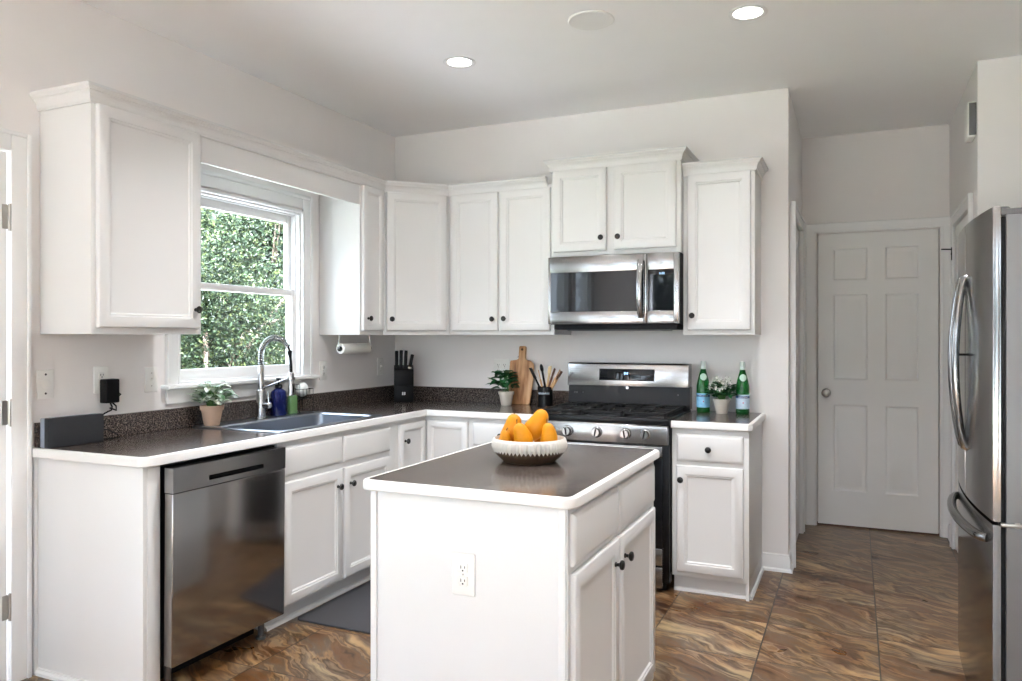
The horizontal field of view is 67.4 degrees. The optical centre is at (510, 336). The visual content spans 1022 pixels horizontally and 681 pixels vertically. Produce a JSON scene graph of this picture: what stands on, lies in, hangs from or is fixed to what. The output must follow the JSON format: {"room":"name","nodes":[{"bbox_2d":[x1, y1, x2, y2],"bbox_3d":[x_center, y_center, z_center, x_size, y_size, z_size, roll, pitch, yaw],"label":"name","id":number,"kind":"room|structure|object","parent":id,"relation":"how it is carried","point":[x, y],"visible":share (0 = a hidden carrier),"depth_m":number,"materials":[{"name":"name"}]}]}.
{"room":"kitchen","nodes":[
{"label":"kitchen","id":0,"kind":"room"},
{"bbox_2d":[0,0,394,680],"bbox_3d":[-2.436,-0.037,2.145,0.150,2.800,7.720,0,0,24],"label":"wall","id":1,"kind":"structure","parent":0,"point":[45,44],"depth_m":3.52,"materials":[{"name":"beige paint"}]},
{"bbox_2d":[0,151,11,680],"bbox_3d":[-2.139,0.316,2.633,0.041,2.070,0.845,0,0,24],"label":"door","id":2,"kind":"structure","parent":1,"relation":"in","point":[5,210],"depth_m":2.98,"materials":[{"name":"white paint"}]},
{"bbox_2d":[0,127,31,680],"bbox_3d":[-2.128,0.279,2.618,0.024,2.168,0.991,0,0,24],"label":"trim","id":3,"kind":"structure","parent":1,"relation":"attached to","point":[18,144],"depth_m":3.03,"materials":[{"name":"white paint"}]},
{"bbox_2d":[36,369,53,398],"bbox_3d":[-1.904,0.196,3.133,0.010,0.118,0.072,0,0,24],"label":"wall plate","id":4,"kind":"object","parent":1,"relation":"attached to","point":[44,378],"visible":1,"depth_m":3.13,"materials":[{"name":"white plastic"}]},
{"bbox_2d":[94,366,108,393],"bbox_3d":[-1.800,0.191,3.366,0.009,0.118,0.072,0,0,24],"label":"wall outlet","id":5,"kind":"object","parent":1,"relation":"attached to","point":[100,372],"visible":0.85,"depth_m":3.35,"materials":[{"name":"white plastic"}]},
{"bbox_2d":[98,372,104,378],"bbox_3d":[-1.797,0.171,3.365,0.003,0.028,0.033,0,0,24],"label":"receptacle","id":6,"kind":"object","parent":5,"relation":"attached to","point":[101,375],"depth_m":3.36,"materials":[{"name":"white plastic"}]},
{"bbox_2d":[100,379,120,413],"bbox_3d":[-1.769,0.298,3.358,0.053,0.221,0.127,0,0,24],"label":"power adapter","id":7,"kind":"object","parent":1,"relation":"attached to","point":[109,388],"visible":0.94,"depth_m":3.35,"materials":[{"name":"black plastic"}]},
{"bbox_2d":[40,103,202,333],"bbox_3d":[-1.641,-0.471,3.294,0.356,0.923,0.552,0,0,24],"label":"upper cabinet","id":8,"kind":"object","parent":1,"relation":"attached to","point":[120,191],"visible":1,"depth_m":3.10,"materials":[{"name":"white paint"}]},
{"bbox_2d":[30,80,546,195],"bbox_3d":[-0.855,-0.947,3.896,1.299,0.069,2.377,0,0,24],"label":"crown molding","id":9,"kind":"structure","parent":8,"relation":"attached to","point":[84,92],"depth_m":3.69,"materials":[{"name":"white paint"}]},
{"bbox_2d":[145,367,157,391],"bbox_3d":[-1.688,0.203,3.603,0.018,0.118,0.072,0,0,24],"label":"light switch","id":10,"kind":"object","parent":1,"relation":"attached to","point":[151,373],"visible":1,"depth_m":3.60,"materials":[{"name":"white plastic"}]},
{"bbox_2d":[161,169,319,404],"bbox_3d":[-1.465,-0.259,4.186,0.160,1.173,1.130,0,0,24],"label":"window","id":11,"kind":"structure","parent":1,"relation":"in","point":[298,224],"depth_m":4.35,"materials":[{"name":"white paint"}]},
{"bbox_2d":[319,361,326,379],"bbox_3d":[-1.169,0.212,4.771,0.009,0.118,0.072,0,0,24],"label":"wall outlet","id":12,"kind":"object","parent":1,"relation":"attached to","point":[322,364],"visible":1,"depth_m":4.77,"materials":[{"name":"white plastic"}]},
{"bbox_2d":[319,185,383,334],"bbox_3d":[-0.973,-0.471,4.781,0.356,0.923,0.252,0,0,24],"label":"upper cabinet","id":13,"kind":"object","parent":1,"relation":"attached to","point":[351,236],"visible":0.98,"depth_m":4.69,"materials":[{"name":"white paint"}]},
{"bbox_2d":[201,136,358,203],"bbox_3d":[-1.173,-0.864,4.059,0.022,0.137,1.226,0,0,24],"label":"valance board","id":14,"kind":"object","parent":13,"relation":"attached to","point":[214,153],"visible":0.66,"depth_m":3.94,"materials":[{"name":"white paint"}]},
{"bbox_2d":[336,335,371,353],"bbox_3d":[-0.985,0.049,4.829,0.064,0.117,0.337,0,0,24],"label":"paper towel roll","id":15,"kind":"object","parent":13,"relation":"attached to","point":[343,348],"visible":1,"depth_m":4.77,"materials":[{"name":"white paper"}]},
{"bbox_2d":[377,358,382,374],"bbox_3d":[-0.907,0.210,5.344,0.018,0.118,0.072,0,0,24],"label":"light switch","id":16,"kind":"object","parent":1,"relation":"attached to","point":[379,360],"visible":1,"depth_m":5.33,"materials":[{"name":"white plastic"}]},
{"bbox_2d":[383,192,448,334],"bbox_3d":[-0.685,-0.471,5.117,0.607,0.923,0.619,0,0,24],"label":"upper cabinet","id":17,"kind":"object","parent":1,"relation":"attached to","point":[416,226],"visible":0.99,"depth_m":4.91,"materials":[{"name":"white paint"}]},
{"bbox_2d":[21,524,965,680],"bbox_3d":[0.418,1.413,1.483,5.900,0.100,9.150,0,0,24],"label":"floor","id":18,"kind":"structure","parent":0,"point":[856,604],"depth_m":3.52,"materials":[{"name":"tile"}]},
{"bbox_2d":[32,458,159,680],"bbox_3d":[-1.634,0.924,3.001,0.612,0.876,0.092,0,0,24],"label":"end panel","id":19,"kind":"object","parent":18,"relation":"on","point":[96,527],"visible":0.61,"depth_m":2.95,"materials":[{"name":"white paint"}]},
{"bbox_2d":[160,445,285,680],"bbox_3d":[-1.437,0.930,3.314,0.635,0.865,0.629,0,0,24],"label":"dishwasher","id":20,"kind":"object","parent":18,"relation":"on","point":[222,516],"visible":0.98,"depth_m":3.12,"materials":[{"name":"silver metal"}]},
{"bbox_2d":[254,422,394,631],"bbox_3d":[-1.120,0.924,4.072,0.653,0.876,0.985,0,0,24],"label":"base cabinet","id":21,"kind":"object","parent":18,"relation":"on","point":[327,535],"visible":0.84,"depth_m":3.85,"materials":[{"name":"white paint"}]},
{"bbox_2d":[298,580,370,633],"bbox_3d":[-0.625,1.357,3.995,0.490,0.011,0.920,0,0,24],"label":"floor mat","id":22,"kind":"object","parent":18,"relation":"on","point":[351,610],"visible":0.3,"depth_m":3.75,"materials":[{"name":"grey fabric"}]},
{"bbox_2d":[395,416,468,468],"bbox_3d":[-0.614,0.924,4.904,0.910,0.876,0.948,0,0,24],"label":"base cabinet","id":23,"kind":"object","parent":18,"relation":"on","point":[420,439],"visible":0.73,"depth_m":4.62,"materials":[{"name":"white paint"}]},
{"bbox_2d":[32,385,568,467],"bbox_3d":[-0.770,0.418,4.024,1.349,0.138,2.684,0,0,24],"label":"countertop","id":24,"kind":"structure","parent":23,"relation":"on","point":[152,438],"depth_m":3.71,"materials":[{"name":"laminate"}]},
{"bbox_2d":[40,413,119,448],"bbox_3d":[-1.794,0.389,3.216,0.063,0.120,0.330,0,0,28],"label":"speaker box","id":25,"kind":"object","parent":24,"relation":"on","point":[62,431],"visible":1,"depth_m":3.14,"materials":[{"name":"plastic"}]},
{"bbox_2d":[255,335,294,418],"bbox_3d":[-1.253,0.217,4.072,0.254,0.451,0.060,0,0,24],"label":"faucet","id":26,"kind":"object","parent":24,"relation":"on","point":[261,404],"visible":1,"depth_m":4.09,"materials":[{"name":"silver metal"}]},
{"bbox_2d":[192,411,381,432],"bbox_3d":[-1.149,0.542,4.050,0.566,0.200,0.860,0,0,24],"label":"sink","id":27,"kind":"object","parent":24,"relation":"in","point":[302,420],"visible":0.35,"depth_m":4.18,"materials":[{"name":"metal"}]},
{"bbox_2d":[186,380,239,425],"bbox_3d":[-1.490,0.334,3.825,0.252,0.229,0.247,0,0,24],"label":"potted plant","id":28,"kind":"object","parent":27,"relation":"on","point":[211,412],"visible":0.98,"depth_m":3.79,"materials":[{"name":"green plant"}]},
{"bbox_2d":[271,378,286,415],"bbox_3d":[-1.306,0.338,4.312,0.080,0.209,0.100,0,0,24],"label":"soap dispenser","id":29,"kind":"object","parent":27,"relation":"on","point":[278,395],"visible":0.98,"depth_m":4.28,"materials":[{"name":"blue plastic"}]},
{"bbox_2d":[295,384,313,412],"bbox_3d":[-1.245,0.357,4.461,0.084,0.172,0.192,0,0,24],"label":"wire caddy","id":30,"kind":"object","parent":27,"relation":"on","point":[299,389],"visible":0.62,"depth_m":4.48,"materials":[{"name":"black metal"}]},
{"bbox_2d":[287,394,297,413],"bbox_3d":[-1.253,0.371,4.392,0.050,0.143,0.066,0,0,24],"label":"dish soap bottle","id":31,"kind":"object","parent":30,"relation":"in","point":[292,401],"visible":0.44,"depth_m":4.37,"materials":[{"name":"green plastic"}]},
{"bbox_2d":[296,382,308,396],"bbox_3d":[-1.225,0.312,4.500,0.059,0.084,0.088,0,0,24],"label":"dish scrubber","id":32,"kind":"object","parent":30,"relation":"in","point":[302,385],"visible":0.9,"depth_m":4.48,"materials":[{"name":"white plastic"}]},
{"bbox_2d":[394,365,413,401],"bbox_3d":[-0.739,0.324,5.273,0.132,0.249,0.126,0,0,-9],"label":"knife block","id":33,"kind":"object","parent":24,"relation":"on","point":[403,378],"visible":1,"depth_m":5.22,"materials":[{"name":"black plastic"}]},
{"bbox_2d":[395,351,397,368],"bbox_3d":[-0.784,0.160,5.250,0.024,0.123,0.036,0,0,-9],"label":"knife","id":34,"kind":"object","parent":33,"relation":"on","point":[396,352],"visible":1,"depth_m":5.24,"materials":[{"name":"black plastic"}]},
{"bbox_2d":[399,350,402,368],"bbox_3d":[-0.754,0.158,5.255,0.027,0.128,0.037,0,0,-9],"label":"knife","id":35,"kind":"object","parent":33,"relation":"on","point":[401,351],"visible":1,"depth_m":5.24,"materials":[{"name":"black plastic"}]},
{"bbox_2d":[403,350,407,368],"bbox_3d":[-0.724,0.159,5.260,0.029,0.126,0.037,0,0,-9],"label":"knife","id":36,"kind":"object","parent":33,"relation":"on","point":[405,351],"visible":1,"depth_m":5.25,"materials":[{"name":"black plastic"}]},
{"bbox_2d":[408,354,413,368],"bbox_3d":[-0.687,0.173,5.257,0.042,0.101,0.035,0,0,-10],"label":"knife","id":37,"kind":"object","parent":33,"relation":"on","point":[412,355],"visible":1,"depth_m":5.24,"materials":[{"name":"black plastic"}]},
{"bbox_2d":[485,370,519,405],"bbox_3d":[-0.038,0.334,4.994,0.241,0.229,0.239,0,0,24],"label":"potted plant","id":38,"kind":"object","parent":24,"relation":"on","point":[506,396],"visible":1,"depth_m":4.97,"materials":[{"name":"green plant"}]},
{"bbox_2d":[509,346,533,404],"bbox_3d":[0.069,0.257,5.073,0.174,0.386,0.074,0,0,24],"label":"cutting board","id":39,"kind":"object","parent":24,"relation":"on","point":[522,395],"visible":0.94,"depth_m":5.06,"materials":[{"name":"brown wood"}]},
{"bbox_2d":[537,386,552,406],"bbox_3d":[0.218,0.384,4.882,0.098,0.130,0.099,0,0,24],"label":"utensil crock","id":40,"kind":"object","parent":24,"relation":"on","point":[544,394],"visible":0.86,"depth_m":4.84,"materials":[{"name":"black ceramic"}]},
{"bbox_2d":[529,368,539,386],"bbox_3d":[0.179,0.320,4.888,0.127,0.239,0.063,0,0,24],"label":"turner","id":41,"kind":"object","parent":40,"relation":"in","point":[530,369],"visible":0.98,"depth_m":4.89,"materials":[{"name":"black plastic"}]},
{"bbox_2d":[540,364,545,386],"bbox_3d":[0.219,0.308,4.911,0.066,0.261,0.037,0,0,24],"label":"ladle","id":42,"kind":"object","parent":40,"relation":"in","point":[541,365],"visible":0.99,"depth_m":4.91,"materials":[{"name":"black plastic"}]},
{"bbox_2d":[546,366,551,386],"bbox_3d":[0.232,0.313,4.883,0.031,0.250,0.062,0,0,43],"label":"spatula","id":43,"kind":"object","parent":40,"relation":"in","point":[549,367],"visible":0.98,"depth_m":4.89,"materials":[{"name":"brown wood"}]},
{"bbox_2d":[548,368,555,386],"bbox_3d":[0.239,0.319,4.874,0.090,0.239,0.032,0,0,24],"label":"wooden spoon","id":44,"kind":"object","parent":40,"relation":"in","point":[554,369],"visible":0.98,"depth_m":4.86,"materials":[{"name":"brown wood"}]},
{"bbox_2d":[552,371,562,388],"bbox_3d":[0.257,0.328,4.858,0.151,0.225,0.031,0,0,32],"label":"wooden spoon","id":45,"kind":"object","parent":40,"relation":"in","point":[561,372],"visible":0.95,"depth_m":4.83,"materials":[{"name":"brown wood"}]},
{"bbox_2d":[469,418,526,447],"bbox_3d":[0.057,0.924,4.756,0.436,0.876,0.653,0,0,24],"label":"base cabinet","id":46,"kind":"object","parent":18,"relation":"on","point":[481,431],"visible":0.09,"depth_m":4.54,"materials":[{"name":"white paint"}]},
{"bbox_2d":[371,461,654,680],"bbox_3d":[0.086,0.921,2.717,0.703,0.882,1.006,0,0,24],"label":"kitchen island","id":47,"kind":"object","parent":18,"relation":"on","point":[561,595],"visible":0.93,"depth_m":2.31,"materials":[{"name":"white paint"}]},
{"bbox_2d":[452,552,474,596],"bbox_3d":[-0.141,0.705,2.269,0.076,0.125,0.009,0,0,24],"label":"island outlet","id":48,"kind":"object","parent":47,"relation":"attached to","point":[463,564],"visible":1,"depth_m":2.27,"materials":[{"name":"white plastic"}]},
{"bbox_2d":[458,563,467,572],"bbox_3d":[-0.142,0.685,2.266,0.033,0.028,0.003,0,0,24],"label":"receptacle","id":49,"kind":"object","parent":48,"relation":"attached to","point":[462,567],"depth_m":2.26,"materials":[{"name":"white plastic"}]},
{"bbox_2d":[458,576,467,586],"bbox_3d":[-0.142,0.724,2.266,0.033,0.028,0.003,0,0,24],"label":"receptacle","id":50,"kind":"object","parent":48,"relation":"attached to","point":[462,580],"depth_m":2.27,"materials":[{"name":"white plastic"}]},
{"bbox_2d":[363,442,659,509],"bbox_3d":[0.060,0.465,2.730,0.718,0.032,1.044,0,0,24],"label":"island countertop","id":51,"kind":"structure","parent":47,"relation":"on","point":[583,472],"depth_m":2.45,"materials":[{"name":"laminate"}]},
{"bbox_2d":[492,435,567,464],"bbox_3d":[0.067,0.406,2.759,0.274,0.085,0.274,0,0,24],"label":"fruit bowl","id":52,"kind":"object","parent":51,"relation":"on","point":[518,453],"visible":0.88,"depth_m":2.66,"materials":[{"name":"white ceramic"}]},
{"bbox_2d":[498,428,510,440],"bbox_3d":[-0.023,0.361,2.717,0.057,0.080,0.050,0,0,38],"label":"pear","id":53,"kind":"object","parent":52,"relation":"in","point":[505,435],"visible":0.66,"depth_m":2.69,"materials":[{"name":"orange food"}]},
{"bbox_2d":[500,410,521,441],"bbox_3d":[0.001,0.331,2.771,0.081,0.135,0.081,0,0,-27],"label":"pear","id":54,"kind":"object","parent":52,"relation":"in","point":[510,422],"visible":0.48,"depth_m":2.74,"materials":[{"name":"orange food"}]},
{"bbox_2d":[513,419,532,441],"bbox_3d":[0.045,0.350,2.696,0.066,0.118,0.070,0,0,21],"label":"pear","id":55,"kind":"object","parent":52,"relation":"in","point":[521,432],"visible":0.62,"depth_m":2.67,"materials":[{"name":"orange food"}]},
{"bbox_2d":[525,406,548,440],"bbox_3d":[0.086,0.312,2.754,0.094,0.126,0.080,0,0,35],"label":"pear","id":56,"kind":"object","parent":52,"relation":"in","point":[535,424],"visible":0.69,"depth_m":2.73,"materials":[{"name":"orange food"}]},
{"bbox_2d":[540,419,557,441],"bbox_3d":[0.134,0.347,2.706,0.062,0.110,0.062,0,0,-29],"label":"pear","id":57,"kind":"object","parent":52,"relation":"in","point":[548,433],"visible":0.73,"depth_m":2.69,"materials":[{"name":"orange food"}]},
{"bbox_2d":[541,362,691,590],"bbox_3d":[0.602,0.763,4.475,0.772,1.198,0.715,0,0,24],"label":"range","id":58,"kind":"object","parent":18,"relation":"on","point":[610,403],"visible":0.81,"depth_m":4.30,"materials":[{"name":"silver metal"}]},
{"bbox_2d":[546,405,690,425],"bbox_3d":[0.605,0.456,4.482,0.772,0.038,0.605,0,0,24],"label":"cooktop","id":59,"kind":"object","parent":58,"relation":"in","point":[563,415],"depth_m":4.27,"materials":[{"name":"black metal"}]},
{"bbox_2d":[567,425,673,583],"bbox_3d":[0.601,0.892,4.472,0.768,0.850,0.707,0,0,24],"label":"oven","id":60,"kind":"object","parent":58,"relation":"in","point":[659,437],"depth_m":4.08,"materials":[{"name":"silver metal"}]},
{"bbox_2d":[672,423,763,600],"bbox_3d":[1.160,0.924,4.261,0.410,0.876,0.653,0,0,24],"label":"base cabinet","id":61,"kind":"object","parent":18,"relation":"on","point":[717,474],"visible":0.97,"depth_m":4.01,"materials":[{"name":"white paint"}]},
{"bbox_2d":[671,410,765,431],"bbox_3d":[1.169,0.468,4.275,0.415,0.038,0.639,0,0,24],"label":"countertop","id":62,"kind":"structure","parent":61,"relation":"on","point":[731,421],"depth_m":4.07,"materials":[{"name":"laminate"}]},
{"bbox_2d":[696,361,709,412],"bbox_3d":[1.141,0.297,4.545,0.079,0.303,0.079,0,0,12],"label":"glass bottle","id":63,"kind":"object","parent":62,"relation":"on","point":[702,400],"visible":0.99,"depth_m":4.52,"materials":[{"name":"green glass"}]},
{"bbox_2d":[705,375,739,413],"bbox_3d":[1.230,0.335,4.460,0.202,0.228,0.195,0,0,24],"label":"potted plant","id":64,"kind":"object","parent":62,"relation":"on","point":[721,403],"visible":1,"depth_m":4.43,"materials":[{"name":"green plant"}]},
{"bbox_2d":[736,362,749,413],"bbox_3d":[1.342,0.297,4.440,0.079,0.303,0.079,0,0,12],"label":"glass bottle","id":65,"kind":"object","parent":62,"relation":"on","point":[742,400],"visible":0.99,"depth_m":4.41,"materials":[{"name":"green glass"}]},
{"bbox_2d":[947,206,1021,680],"bbox_3d":[2.080,0.470,2.750,0.884,1.784,0.927,0,0,24],"label":"refrigerator","id":66,"kind":"object","parent":18,"relation":"on","point":[985,337],"visible":1,"depth_m":2.52,"materials":[{"name":"silver metal"}]},
{"bbox_2d":[80,0,1021,138],"bbox_3d":[0.418,-1.498,1.483,5.900,0.120,9.150,0,0,24],"label":"ceiling","id":67,"kind":"structure","parent":0,"point":[846,66],"depth_m":3.85,"materials":[{"name":"paint"}]},
{"bbox_2d":[443,56,475,68],"bbox_3d":[-0.271,-1.435,4.015,0.172,0.006,0.172,0,0,24],"label":"recessed light","id":68,"kind":"object","parent":67,"relation":"in","point":[460,62],"visible":1,"depth_m":4.02,"materials":[{"name":"white paint"}]},
{"bbox_2d":[447,58,470,66],"bbox_3d":[-0.271,-1.437,4.015,0.128,0.001,0.128,0,0,24],"label":"diffuser","id":69,"kind":"object","parent":68,"relation":"attached to","point":[451,62],"depth_m":4.02,"materials":[{"name":"white plastic"}]},
{"bbox_2d":[568,10,614,29],"bbox_3d":[0.364,-1.433,3.479,0.212,0.008,0.212,0,0,24],"label":"ceiling speaker","id":70,"kind":"object","parent":67,"relation":"attached to","point":[589,19],"visible":1,"depth_m":3.47,"materials":[{"name":"white paint"}]},
{"bbox_2d":[728,4,767,20],"bbox_3d":[1.051,-1.435,3.402,0.172,0.006,0.172,0,0,24],"label":"recessed light","id":71,"kind":"object","parent":67,"relation":"in","point":[746,12],"visible":1,"depth_m":3.40,"materials":[{"name":"white paint"}]},
{"bbox_2d":[733,7,762,18],"bbox_3d":[1.051,-1.437,3.402,0.128,0.001,0.128,0,0,24],"label":"diffuser","id":72,"kind":"object","parent":71,"relation":"attached to","point":[739,12],"depth_m":3.40,"materials":[{"name":"white plastic"}]},
{"bbox_2d":[395,88,789,565],"bbox_3d":[0.409,-0.037,5.033,2.675,2.800,0.120,0,0,24],"label":"wall","id":73,"kind":"structure","parent":0,"point":[751,124],"depth_m":4.74,"materials":[{"name":"beige paint"}]},
{"bbox_2d":[494,359,509,376],"bbox_3d":[-0.063,0.212,5.173,0.116,0.118,0.009,0,0,24],"label":"wall outlet","id":74,"kind":"object","parent":73,"relation":"attached to","point":[499,364],"visible":0.67,"depth_m":5.17,"materials":[{"name":"white plastic"}]},
{"bbox_2d":[449,185,570,334],"bbox_3d":[-0.017,-0.471,4.961,0.733,0.923,0.356,0,0,24],"label":"upper cabinet","id":75,"kind":"object","parent":73,"relation":"attached to","point":[500,243],"visible":0.95,"depth_m":4.83,"materials":[{"name":"white paint"}]},
{"bbox_2d":[543,146,698,257],"bbox_3d":[0.664,-0.772,4.625,0.860,0.585,0.411,0,0,24],"label":"upper cabinet","id":76,"kind":"object","parent":73,"relation":"attached to","point":[630,202],"visible":0.96,"depth_m":4.45,"materials":[{"name":"white paint"}]},
{"bbox_2d":[548,252,682,330],"bbox_3d":[0.652,-0.254,4.593,0.780,0.442,0.480,0,0,24],"label":"microwave","id":77,"kind":"object","parent":76,"relation":"attached to","point":[622,292],"visible":1,"depth_m":4.42,"materials":[{"name":"silver metal"}]},
{"bbox_2d":[682,156,767,334],"bbox_3d":[1.232,-0.495,4.400,0.432,0.972,0.356,0,0,24],"label":"upper cabinet","id":78,"kind":"object","parent":73,"relation":"attached to","point":[722,198],"visible":1,"depth_m":4.28,"materials":[{"name":"white paint"}]},
{"bbox_2d":[763,551,793,573],"bbox_3d":[1.567,1.312,4.489,0.164,0.100,0.124,0,0,24],"label":"baseboard","id":79,"kind":"structure","parent":73,"relation":"attached to","point":[775,562],"depth_m":4.45,"materials":[{"name":"white paint"}]},
{"bbox_2d":[790,96,801,230],"bbox_3d":[1.805,-0.037,5.091,0.175,2.800,1.130,0,0,24],"label":"wall","id":80,"kind":"structure","parent":0,"point":[795,135],"depth_m":4.96,"materials":[{"name":"beige paint"}]},
{"bbox_2d":[790,201,804,567],"bbox_3d":[1.849,0.282,4.934,0.034,2.161,0.922,0,0,24],"label":"trim","id":81,"kind":"structure","parent":80,"relation":"attached to","point":[796,218],"depth_m":4.52,"materials":[{"name":"white paint"}]},
{"bbox_2d":[796,227,798,540],"bbox_3d":[1.824,0.316,4.946,0.040,2.070,0.770,0,0,24],"label":"door","id":82,"kind":"structure","parent":80,"relation":"in","point":[797,231],"depth_m":5.18,"materials":[{"name":"paint"}]},
{"bbox_2d":[802,124,948,536],"bbox_3d":[3.127,-0.037,5.199,2.500,2.800,0.150,0,0,24],"label":"wall","id":83,"kind":"structure","parent":0,"point":[897,173],"depth_m":5.36,"materials":[{"name":"beige paint"}]},
{"bbox_2d":[817,229,938,534],"bbox_3d":[2.570,0.311,5.383,0.782,2.098,0.116,0,0,24],"label":"door","id":84,"kind":"structure","parent":83,"relation":"in","point":[878,291],"depth_m":5.38,"materials":[{"name":"paint"}]},
{"bbox_2d":[806,216,949,537],"bbox_3d":[2.559,0.275,5.361,0.930,2.175,0.020,0,0,24],"label":"trim","id":85,"kind":"structure","parent":83,"relation":"attached to","point":[943,222],"depth_m":5.43,"materials":[{"name":"white paint"}]},
{"bbox_2d":[949,58,1004,549],"bbox_3d":[2.757,-0.037,4.568,0.120,2.800,1.305,0,0,24],"label":"wall","id":86,"kind":"structure","parent":0,"point":[977,167],"depth_m":3.99,"materials":[{"name":"beige paint"}]},
{"bbox_2d":[950,193,972,548],"bbox_3d":[2.671,0.292,4.554,0.024,2.141,0.902,0,0,24],"label":"trim","id":87,"kind":"structure","parent":86,"relation":"attached to","point":[966,205],"depth_m":4.90,"materials":[{"name":"white paint"}]},
{"bbox_2d":[956,214,967,551],"bbox_3d":[2.698,0.326,4.542,0.030,2.050,0.750,0,0,24],"label":"door","id":88,"kind":"structure","parent":86,"relation":"in","point":[964,221],"depth_m":4.80,"materials":[{"name":"paint"}]},
{"bbox_2d":[964,101,975,142],"bbox_3d":[2.461,-1.147,4.106,0.040,0.190,0.146,0,0,24],"label":"door chime","id":89,"kind":"object","parent":86,"relation":"attached to","point":[970,109],"visible":1,"depth_m":4.04,"materials":[{"name":"white plastic"}]},
{"bbox_2d":[969,102,975,134],"bbox_3d":[2.464,-1.147,4.105,0.034,0.170,0.146,0,0,24],"label":"grille","id":90,"kind":"object","parent":89,"relation":"attached to","point":[972,105],"depth_m":4.04,"materials":[{"name":"grey metal"}]},
{"bbox_2d":[1005,55,1021,207],"bbox_3d":[2.873,-0.037,3.864,0.670,2.800,0.115,0,0,24],"label":"wall","id":91,"kind":"structure","parent":0,"point":[1013,65],"depth_m":3.93,"materials":[{"name":"beige paint"}]},
{"label":"outside","id":92,"kind":"structure","parent":0,"visible":0},
{"bbox_3d":[-9.846,1.913,5.186,15.840,0.100,36.000,0,0,24],"label":"ground","id":93,"kind":"structure","parent":92,"visible":0},
{"bbox_2d":[181,209,285,366],"bbox_3d":[-5.630,-0.525,16.778,3.441,6.101,5.303,0,0,40],"label":"leafy tree","id":94,"kind":"object","parent":93,"relation":"on","point":[276,250],"visible":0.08,"depth_m":15.54,"materials":[{"name":"green plant"}]},
{"bbox_2d":[181,207,285,368],"bbox_3d":[-3.823,0.044,9.451,3.229,3.656,3.431,0,0,13],"label":"leafy tree","id":95,"kind":"object","parent":93,"relation":"on","point":[227,348],"visible":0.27,"depth_m":8.91,"materials":[{"name":"green plant"}]},
{"bbox_2d":[238,222,285,364],"bbox_3d":[-2.698,-0.221,13.072,3.738,5.161,3.654,0,0,-3],"label":"leafy tree","id":96,"kind":"object","parent":93,"relation":"on","point":[278,241],"visible":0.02,"depth_m":12.14,"materials":[{"name":"green plant"}]},
{"bbox_3d":[2.304,-0.037,-1.337,0.150,2.800,5.250,0,0,24],"label":"wall","id":97,"kind":"structure","parent":0,"visible":0},
{"bbox_2d":[948,524,949,541],"bbox_3d":[2.555,1.312,0.664,1.352,0.100,9.068,0,0,9],"label":"baseboard","id":98,"kind":"structure","parent":97,"relation":"attached to","point":[949,524],"depth_m":5.13,"materials":[{"name":"white paint"}]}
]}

